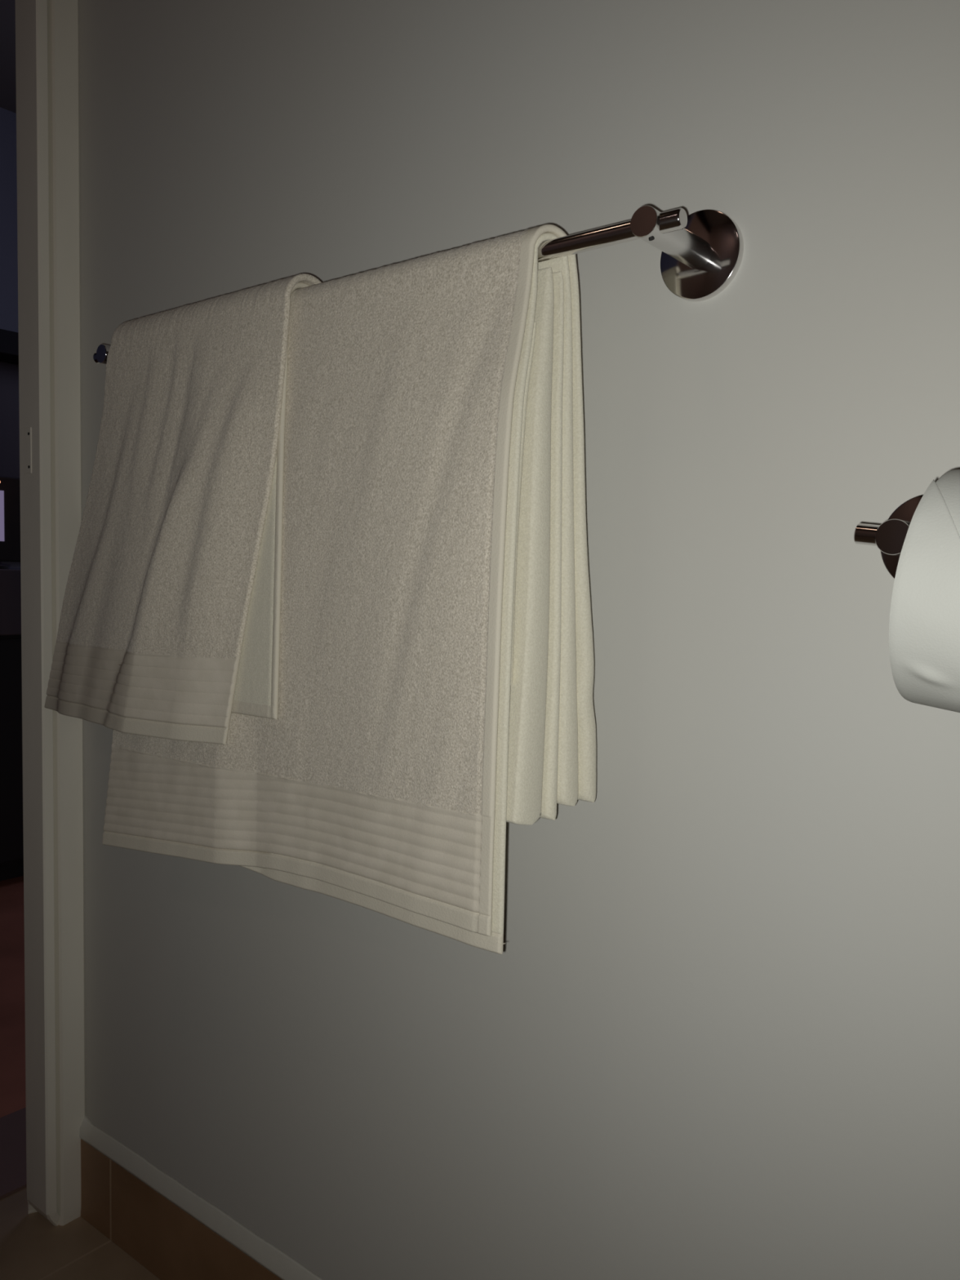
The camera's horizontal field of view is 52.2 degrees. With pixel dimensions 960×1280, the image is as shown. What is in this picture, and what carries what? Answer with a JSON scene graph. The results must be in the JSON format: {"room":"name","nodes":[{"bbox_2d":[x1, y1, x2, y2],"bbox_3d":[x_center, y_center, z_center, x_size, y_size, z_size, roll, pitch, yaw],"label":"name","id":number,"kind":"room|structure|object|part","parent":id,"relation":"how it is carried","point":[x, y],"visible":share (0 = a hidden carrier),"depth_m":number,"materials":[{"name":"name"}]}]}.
{"room":"bathroom","nodes":[
{"label":"bathroom","id":0,"kind":"room"},
{"bbox_2d":[0,0,16,113],"bbox_3d":[-0.955,-1.871,2.453,2.460,0.100,4.000,4,4,39],"label":"ceiling","id":1,"kind":"structure","parent":0,"point":[7,7],"depth_m":3.14,"materials":[{"name":"beige paint"}]},
{"bbox_2d":[0,106,20,569],"bbox_3d":[-1.975,-0.688,3.325,0.100,2.400,4.000,4,4,39],"label":"wall","id":2,"kind":"structure","parent":0,"point":[8,164],"depth_m":3.53,"materials":[{"name":"grey paint"}]},
{"bbox_2d":[0,328,19,478],"bbox_3d":[-1.585,-0.687,3.589,0.180,0.780,1.300,4,4,39],"label":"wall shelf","id":3,"kind":"object","parent":2,"relation":"attached to","point":[9,340],"visible":0.02,"depth_m":3.52,"materials":[{"name":"grey wood"}]},
{"bbox_2d":[0,875,159,1279],"bbox_3d":[-0.290,0.680,1.456,5.000,0.050,4.900,4,4,39],"label":"floor","id":4,"kind":"structure","parent":0,"point":[32,1247],"depth_m":1.12,"materials":[{"name":"tile"}]},
{"bbox_2d":[0,1106,26,1199],"bbox_3d":[-0.844,0.672,0.964,0.170,0.004,0.960,4,4,39],"label":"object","id":5,"kind":"structure","parent":4,"relation":"on","point":[13,1175],"depth_m":1.25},
{"bbox_3d":[-1.290,0.199,2.462,0.477,0.755,1.290,4,4,39],"label":"base cabinet","id":6,"kind":"object","parent":4,"relation":"on","visible":0},
{"bbox_2d":[0,481,8,568],"bbox_3d":[-1.161,-0.280,2.341,0.060,0.221,0.060,4,4,39],"label":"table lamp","id":7,"kind":"object","parent":6,"relation":"on","point":[2,566],"visible":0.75,"depth_m":2.34,"materials":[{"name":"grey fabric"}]},
{"bbox_2d":[0,476,20,561],"bbox_3d":[-1.310,-0.288,2.347,0.160,0.230,0.780,4,4,39],"label":"television","id":8,"kind":"object","parent":6,"relation":"on","point":[10,496],"visible":0.09,"depth_m":2.45,"materials":[{"name":"black plastic"}]},
{"bbox_2d":[78,0,959,1279],"bbox_3d":[0.504,-0.469,0.383,2.340,2.400,0.100,4,4,39],"label":"wall","id":9,"kind":"structure","parent":0,"point":[713,1033],"depth_m":0.66,"materials":[{"name":"paint"}]},
{"bbox_2d":[80,1138,281,1279],"bbox_3d":[0.450,0.683,0.409,2.339,0.094,0.006,4,4,39],"label":"baseboard","id":10,"kind":"structure","parent":9,"relation":"attached to","point":[159,1235],"depth_m":1.04,"materials":[{"name":"tile"}]},
{"bbox_2d":[79,1115,323,1279],"bbox_3d":[0.447,0.623,0.408,2.328,0.024,0.008,4,4,39],"label":"trim","id":11,"kind":"structure","parent":9,"relation":"attached to","point":[265,1254],"depth_m":1.00,"materials":[{"name":"grey wood"}]},
{"bbox_2d":[93,205,743,364],"bbox_3d":[-0.108,-0.256,0.770,0.632,0.055,0.076,4,4,39],"label":"towel rail","id":12,"kind":"object","parent":9,"relation":"attached to","point":[702,252],"visible":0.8,"depth_m":0.60,"materials":[{"name":"silver metal"}]},
{"bbox_3d":[-0.334,-0.271,0.948,0.018,0.018,0.070,4,4,39],"label":"post","id":13,"kind":"part","parent":12,"relation":"part of","materials":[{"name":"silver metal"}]},
{"bbox_2d":[102,224,596,954],"bbox_3d":[-0.139,-0.035,0.767,0.500,0.472,0.085,4,4,39],"label":"bath towel","id":14,"kind":"object","parent":12,"relation":"hanging from","point":[437,659],"visible":0.84,"depth_m":0.65,"materials":[{"name":"beige fabric"}]},
{"bbox_2d":[44,273,321,744],"bbox_3d":[-0.294,-0.105,0.875,0.397,0.371,0.078,4,4,39],"label":"hand towel","id":15,"kind":"object","parent":14,"relation":"on","point":[169,625],"visible":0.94,"depth_m":0.80,"materials":[{"name":"beige fabric"}]},
{"bbox_3d":[0.116,-0.241,0.589,0.018,0.018,0.070,4,4,39],"label":"post","id":16,"kind":"part","parent":12,"relation":"part of","materials":[{"name":"silver metal"}]},
{"bbox_2d":[853,493,924,578],"bbox_3d":[0.270,-0.049,0.477,0.165,0.055,0.076,4,4,39],"label":"paper holder","id":17,"kind":"object","parent":9,"relation":"attached to","point":[889,536],"visible":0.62,"depth_m":0.49,"materials":[{"name":"silver metal"}]},
{"bbox_3d":[0.254,-0.041,0.452,0.159,0.029,0.011,4,4,39],"label":"rod","id":18,"kind":"part","parent":17,"relation":"part of","materials":[{"name":"silver metal"}]},
{"bbox_3d":[0.225,-0.052,0.509,0.018,0.018,0.070,4,4,39],"label":"post","id":19,"kind":"part","parent":17,"relation":"part of","materials":[{"name":"silver metal"}]},
{"bbox_2d":[888,469,959,712],"bbox_3d":[0.259,-0.016,0.445,0.115,0.126,0.120,4,4,39],"label":"toilet roll","id":20,"kind":"object","parent":17,"relation":"hanging from","point":[924,622],"visible":1,"depth_m":0.43,"materials":[{"name":"grey paper"}]},
{"bbox_3d":[0.428,-0.580,2.235,0.100,2.400,2.700,4,4,39],"label":"wall","id":21,"kind":"structure","parent":0,"visible":0},
{"bbox_2d":[15,0,84,1226],"bbox_3d":[-0.444,-0.380,1.118,0.052,2.100,0.147,4,4,39],"label":"door frame","id":22,"kind":"structure","parent":21,"relation":"in","point":[47,55],"depth_m":1.08,"materials":[{"name":"paint"}]},
{"bbox_3d":[-0.496,-0.208,1.075,0.016,0.050,0.001,4,4,39],"label":"strike plate","id":23,"kind":"part","parent":22,"relation":"part of","materials":[{"name":"paint"}]}
]}

